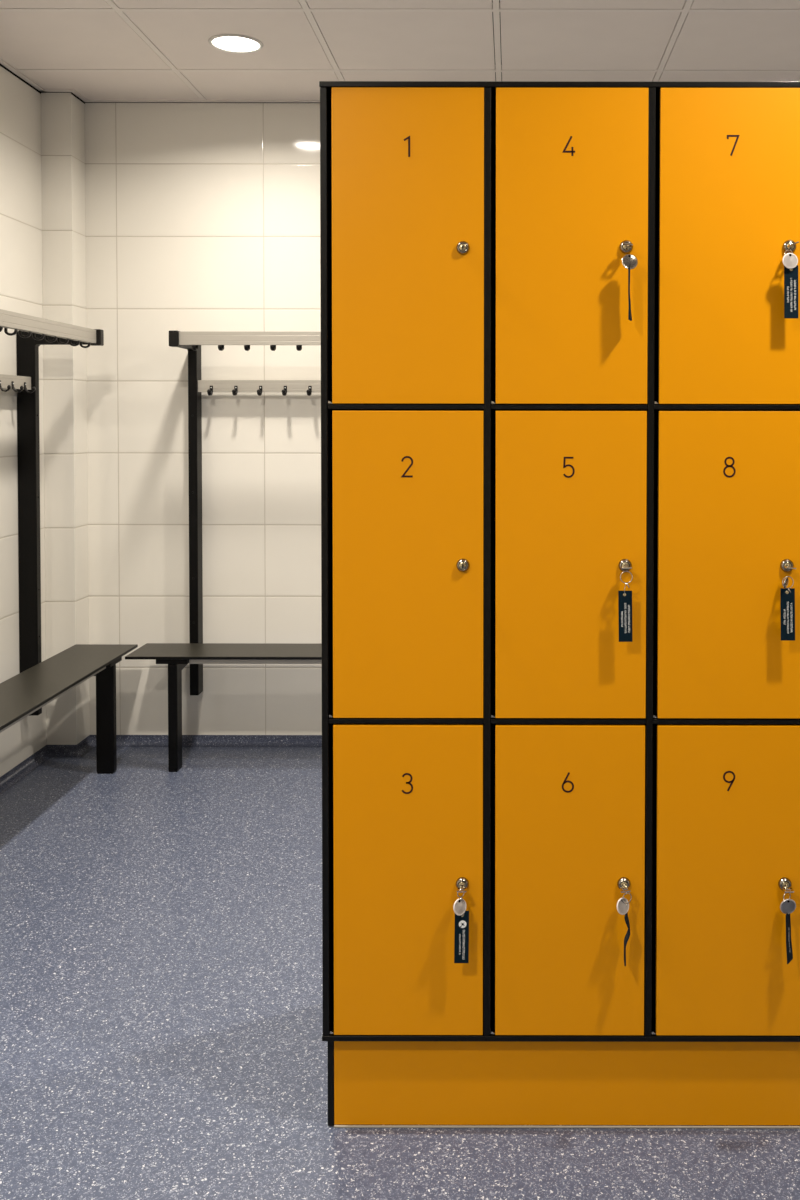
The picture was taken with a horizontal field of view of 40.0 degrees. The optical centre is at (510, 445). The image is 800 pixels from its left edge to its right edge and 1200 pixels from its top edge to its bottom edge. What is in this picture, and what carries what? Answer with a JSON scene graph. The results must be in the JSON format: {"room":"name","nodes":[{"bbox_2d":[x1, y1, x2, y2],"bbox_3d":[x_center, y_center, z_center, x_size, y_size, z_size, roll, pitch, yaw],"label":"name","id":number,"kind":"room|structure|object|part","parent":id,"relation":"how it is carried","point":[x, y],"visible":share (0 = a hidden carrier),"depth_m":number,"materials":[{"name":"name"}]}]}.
{"room":"changing room","nodes":[
{"label":"changing room","id":0,"kind":"room"},
{"bbox_2d":[0,66,46,776],"bbox_3d":[-1.920,-0.060,1.338,0.120,2.742,6.276,0,1,0],"label":"wall","id":1,"kind":"structure","parent":0,"point":[21,275],"depth_m":4.09,"materials":[{"name":"tile"}]},
{"bbox_2d":[41,93,89,744],"bbox_3d":[-1.799,-0.107,4.406,0.120,2.692,0.138,0,1,0],"label":"wall","id":2,"kind":"structure","parent":0,"point":[62,114],"depth_m":4.34,"materials":[{"name":"tile"}]},
{"bbox_2d":[0,59,319,103],"bbox_3d":[0.672,-1.326,1.306,5.061,0.004,6.276,0,1,0],"label":"trim","id":3,"kind":"structure","parent":2,"relation":"attached to","point":[2,62],"depth_m":4.42,"materials":[{"name":"white metal"}]},
{"bbox_2d":[0,735,321,794],"bbox_3d":[0.668,1.293,1.368,5.061,0.040,6.276,0,1,0],"label":"baseboard","id":4,"kind":"structure","parent":2,"relation":"attached to","point":[38,758],"depth_m":4.49,"materials":[{"name":"plastic"}]},
{"bbox_2d":[85,103,321,734],"bbox_3d":[0.672,-0.133,4.533,5.301,2.742,0.120,0,1,0],"label":"wall","id":5,"kind":"structure","parent":0,"point":[201,217],"depth_m":4.47,"materials":[{"name":"tile"}]},
{"bbox_2d":[0,747,799,1199],"bbox_3d":[0.668,1.364,1.370,5.301,0.100,6.516,0,1,0],"label":"floor","id":6,"kind":"structure","parent":0,"point":[161,994],"depth_m":2.38,"materials":[{"name":"plastic"}]},
{"bbox_2d":[0,309,137,773],"bbox_3d":[-1.674,0.422,3.342,0.370,1.684,2.000,0,1,0],"label":"bench","id":7,"kind":"object","parent":6,"relation":"on","point":[38,683],"visible":1,"depth_m":4.10,"materials":[{"name":"metal"}]},
{"bbox_3d":[-1.814,-0.215,3.289,0.022,0.048,1.615,0,1,0],"label":"hook rail","id":8,"kind":"part","parent":7,"relation":"part of","materials":[{"name":"metal"}]},
{"bbox_3d":[-1.822,0.296,4.127,0.072,1.454,0.036,0,1,0],"label":"post","id":9,"kind":"part","parent":7,"relation":"part of","materials":[{"name":"black metal"}]},
{"bbox_3d":[-1.570,-0.391,3.284,0.026,0.050,1.615,0,1,0],"label":"hook rail","id":10,"kind":"part","parent":7,"relation":"part of","materials":[{"name":"metal"}]},
{"bbox_3d":[-1.526,0.841,3.314,0.024,0.022,1.528,0,1,0],"label":"seat rail","id":11,"kind":"part","parent":7,"relation":"part of","materials":[{"name":"metal"}]},
{"bbox_3d":[-1.673,-0.403,4.111,0.230,0.056,0.035,0,1,0],"label":"arm","id":12,"kind":"part","parent":7,"relation":"part of"},
{"bbox_3d":[-1.613,0.823,3.351,0.248,0.011,2.000,0,1,0],"label":"seat","id":13,"kind":"part","parent":7,"relation":"part of","materials":[{"name":"laminate"}]},
{"bbox_3d":[-1.538,1.037,4.144,0.068,0.416,0.036,0,1,0],"label":"leg","id":14,"kind":"part","parent":7,"relation":"part of","materials":[{"name":"black metal"}]},
{"bbox_3d":[-1.545,0.820,4.139,0.094,0.019,0.120,0,1,0],"label":"mounting plate","id":15,"kind":"part","parent":7,"relation":"part of","materials":[{"name":"metal"}]},
{"bbox_2d":[125,330,321,771],"bbox_3d":[-0.460,0.401,4.300,2.000,1.684,0.370,0,1,0],"label":"bench","id":16,"kind":"object","parent":6,"relation":"on","point":[197,653],"visible":0.3,"depth_m":4.28,"materials":[{"name":"metal"}]},
{"bbox_3d":[-1.287,0.819,4.182,0.120,0.019,0.094,0,1,0],"label":"mounting plate","id":17,"kind":"part","parent":16,"relation":"part of","materials":[{"name":"black metal"}]},
{"bbox_3d":[-1.287,1.037,4.180,0.036,0.416,0.068,0,1,0],"label":"leg","id":18,"kind":"part","parent":16,"relation":"part of","materials":[{"name":"black metal"}]},
{"bbox_3d":[-1.285,-0.406,4.282,0.035,0.056,0.230,0,1,0],"label":"arm","id":19,"kind":"part","parent":16,"relation":"part of"},
{"bbox_3d":[-1.286,0.289,4.447,0.036,1.454,0.072,0,1,0],"label":"post","id":20,"kind":"part","parent":16,"relation":"part of","materials":[{"name":"black metal"}]},
{"bbox_3d":[-0.461,0.803,4.249,2.000,0.011,0.248,0,1,0],"label":"seat","id":21,"kind":"part","parent":16,"relation":"part of","materials":[{"name":"laminate"}]},
{"bbox_3d":[-0.459,-0.410,4.178,1.615,0.050,0.026,0,1,0],"label":"hook rail","id":22,"kind":"part","parent":16,"relation":"part of","materials":[{"name":"metal"}]},
{"bbox_3d":[-0.461,0.822,4.162,1.528,0.022,0.024,0,1,0],"label":"seat rail","id":23,"kind":"part","parent":16,"relation":"part of","materials":[{"name":"metal"}]},
{"bbox_3d":[-0.460,-0.240,4.426,1.615,0.048,0.022,0,1,0],"label":"hook rail","id":24,"kind":"part","parent":16,"relation":"part of","materials":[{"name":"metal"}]},
{"bbox_2d":[319,81,799,1128],"bbox_3d":[0.108,0.308,2.275,0.923,1.967,0.518,0,1,0],"label":"lockers","id":25,"kind":"object","parent":6,"relation":"on","point":[500,438],"visible":0.94,"depth_m":2.03,"materials":[{"name":"orange laminate"}]},
{"bbox_3d":[-0.345,0.219,2.274,0.012,1.768,0.500,0,1,0],"label":"panel","id":26,"kind":"part","parent":25,"relation":"part of","materials":[{"name":"black laminate"}]},
{"bbox_2d":[328,405,483,410],"bbox_3d":[-0.194,-0.078,2.267,0.290,0.008,0.496,0,1,0],"label":"shelf","id":27,"kind":"object","parent":25,"relation":"attached to","point":[330,407],"depth_m":2.02,"materials":[{"name":"black laminate"}]},
{"bbox_2d":[329,661,483,723],"bbox_3d":[-0.194,0.509,2.280,0.290,0.008,0.496,0,1,0],"label":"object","id":28,"kind":"object","parent":25,"relation":"attached to","point":[387,717],"depth_m":2.03,"materials":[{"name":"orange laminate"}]},
{"bbox_3d":[-0.191,0.814,2.044,0.279,0.584,0.012,0,1,0],"label":"door","id":29,"kind":"part","parent":25,"relation":"part of","materials":[{"name":"orange laminate"}]},
{"bbox_3d":[-0.190,0.222,2.030,0.280,0.572,0.012,0,1,0],"label":"door","id":30,"kind":"part","parent":25,"relation":"part of","materials":[{"name":"orange laminate"}]},
{"bbox_3d":[-0.189,-0.368,2.016,0.280,0.581,0.012,0,1,0],"label":"door","id":31,"kind":"part","parent":25,"relation":"part of","materials":[{"name":"orange laminate"}]},
{"bbox_2d":[453,884,468,962],"bbox_3d":[-0.094,0.886,2.010,0.035,0.139,0.025,-1,2,-43],"label":"key","id":32,"kind":"object","parent":25,"relation":"attached to","point":[461,936],"visible":1,"depth_m":2.01,"materials":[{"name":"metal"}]},
{"bbox_3d":[-0.043,0.219,2.274,0.012,1.768,0.500,0,1,0],"label":"panel","id":33,"kind":"part","parent":25,"relation":"part of","materials":[{"name":"black laminate"}]},
{"bbox_3d":[0.109,0.213,2.528,0.921,1.785,0.008,0,1,0],"label":"panel","id":34,"kind":"part","parent":25,"relation":"part of","materials":[{"name":"orange laminate"}]},
{"bbox_3d":[0.110,-0.670,2.252,0.923,0.010,0.501,0,1,0],"label":"panel","id":35,"kind":"part","parent":25,"relation":"part of","materials":[{"name":"black laminate"}]},
{"bbox_3d":[0.107,1.108,2.294,0.923,0.010,0.501,0,1,0],"label":"panel","id":36,"kind":"part","parent":25,"relation":"part of","materials":[{"name":"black laminate"}]},
{"bbox_3d":[0.113,1.205,2.075,0.895,0.173,0.012,0,1,0],"label":"plinth panel","id":37,"kind":"part","parent":25,"relation":"part of","materials":[{"name":"orange laminate"}]},
{"bbox_2d":[491,661,645,723],"bbox_3d":[0.108,0.509,2.280,0.290,0.008,0.496,0,1,0],"label":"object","id":38,"kind":"object","parent":25,"relation":"attached to","point":[497,717],"depth_m":2.03,"materials":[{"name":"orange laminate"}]},
{"bbox_2d":[491,405,646,410],"bbox_3d":[0.109,-0.077,2.267,0.290,0.008,0.496,0,1,0],"label":"shelf","id":39,"kind":"object","parent":25,"relation":"attached to","point":[493,407],"depth_m":2.02,"materials":[{"name":"black laminate"}]},
{"bbox_3d":[0.111,0.815,2.044,0.279,0.584,0.012,0,1,0],"label":"door","id":40,"kind":"part","parent":25,"relation":"part of","materials":[{"name":"orange laminate"}]},
{"bbox_3d":[0.112,0.222,2.030,0.280,0.572,0.012,0,1,0],"label":"door","id":41,"kind":"part","parent":25,"relation":"part of","materials":[{"name":"orange laminate"}]},
{"bbox_3d":[0.113,-0.368,2.016,0.280,0.581,0.012,0,1,0],"label":"door","id":42,"kind":"part","parent":25,"relation":"part of","materials":[{"name":"orange laminate"}]},
{"bbox_2d":[617,884,631,965],"bbox_3d":[0.212,0.886,2.010,0.024,0.138,0.038,1,1,21],"label":"key","id":43,"kind":"object","parent":25,"relation":"attached to","point":[622,904],"visible":1,"depth_m":2.00,"materials":[{"name":"metal"}]},
{"bbox_2d":[618,564,632,641],"bbox_3d":[0.213,0.289,2.000,0.024,0.140,0.027,1,2,28],"label":"key","id":44,"kind":"object","parent":25,"relation":"attached to","point":[624,597],"visible":1,"depth_m":2.00,"materials":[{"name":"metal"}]},
{"bbox_2d":[622,242,637,320],"bbox_3d":[0.213,-0.299,1.984,0.028,0.141,0.031,-1,2,-33],"label":"key","id":45,"kind":"object","parent":25,"relation":"attached to","point":[629,261],"visible":1,"depth_m":1.98,"materials":[{"name":"metal"}]},
{"bbox_3d":[0.260,0.219,2.274,0.012,1.768,0.500,0,1,0],"label":"panel","id":46,"kind":"part","parent":25,"relation":"part of","materials":[{"name":"black laminate"}]},
{"bbox_2d":[653,661,799,723],"bbox_3d":[0.411,0.509,2.280,0.290,0.008,0.496,0,1,0],"label":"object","id":47,"kind":"object","parent":25,"relation":"attached to","point":[659,717],"depth_m":2.03,"materials":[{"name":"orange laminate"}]},
{"bbox_2d":[654,405,799,411],"bbox_3d":[0.412,-0.077,2.266,0.290,0.008,0.496,0,1,0],"label":"shelf","id":48,"kind":"object","parent":25,"relation":"attached to","point":[657,408],"depth_m":2.02,"materials":[{"name":"black laminate"}]},
{"bbox_3d":[0.414,0.815,2.044,0.279,0.584,0.012,0,1,0],"label":"door","id":49,"kind":"part","parent":25,"relation":"part of","materials":[{"name":"orange laminate"}]},
{"bbox_3d":[0.415,0.222,2.030,0.280,0.572,0.012,0,1,0],"label":"door","id":50,"kind":"part","parent":25,"relation":"part of","materials":[{"name":"orange laminate"}]},
{"bbox_3d":[0.416,-0.368,2.016,0.280,0.581,0.012,0,1,0],"label":"door","id":51,"kind":"part","parent":25,"relation":"part of","materials":[{"name":"orange laminate"}]},
{"bbox_3d":[0.563,0.220,2.273,0.012,1.768,0.500,0,1,0],"label":"panel","id":52,"kind":"part","parent":25,"relation":"part of","materials":[{"name":"orange laminate"}]},
{"bbox_2d":[780,564,795,640],"bbox_3d":[0.508,0.288,1.999,0.028,0.137,0.033,0,1,0],"label":"key","id":53,"kind":"object","parent":25,"relation":"attached to","point":[787,595],"visible":1,"depth_m":2.00,"materials":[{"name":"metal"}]},
{"bbox_2d":[780,884,795,963],"bbox_3d":[0.514,0.884,2.011,0.026,0.136,0.032,1,2,27],"label":"key","id":54,"kind":"object","parent":25,"relation":"attached to","point":[787,906],"visible":1,"depth_m":2.00,"materials":[{"name":"metal"}]},
{"bbox_2d":[783,241,798,317],"bbox_3d":[0.509,-0.301,1.987,0.031,0.139,0.028,0,1,0],"label":"key","id":55,"kind":"object","parent":25,"relation":"attached to","point":[790,260],"visible":1,"depth_m":1.98,"materials":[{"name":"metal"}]},
{"bbox_2d":[0,0,799,99],"bbox_3d":[0.672,-1.357,1.306,5.301,0.060,6.516,0,1,0],"label":"ceiling","id":56,"kind":"structure","parent":0,"point":[28,39],"depth_m":3.76,"materials":[{"name":"tile"}]},
{"bbox_2d":[208,34,262,52],"bbox_3d":[-0.946,-1.384,3.756,0.184,0.006,0.184,0,1,0],"label":"recessed light","id":57,"kind":"object","parent":56,"relation":"in","point":[233,43],"visible":1,"depth_m":3.75,"materials":[{"name":"white plastic"}]},
{"bbox_2d":[0,0,799,99],"bbox_3d":[0.672,-1.337,1.306,5.061,0.021,6.276,0,1,0],"label":"grid","id":58,"kind":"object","parent":56,"relation":"attached to","point":[496,10],"depth_m":3.63,"materials":[{"name":"white metal"}]}
]}

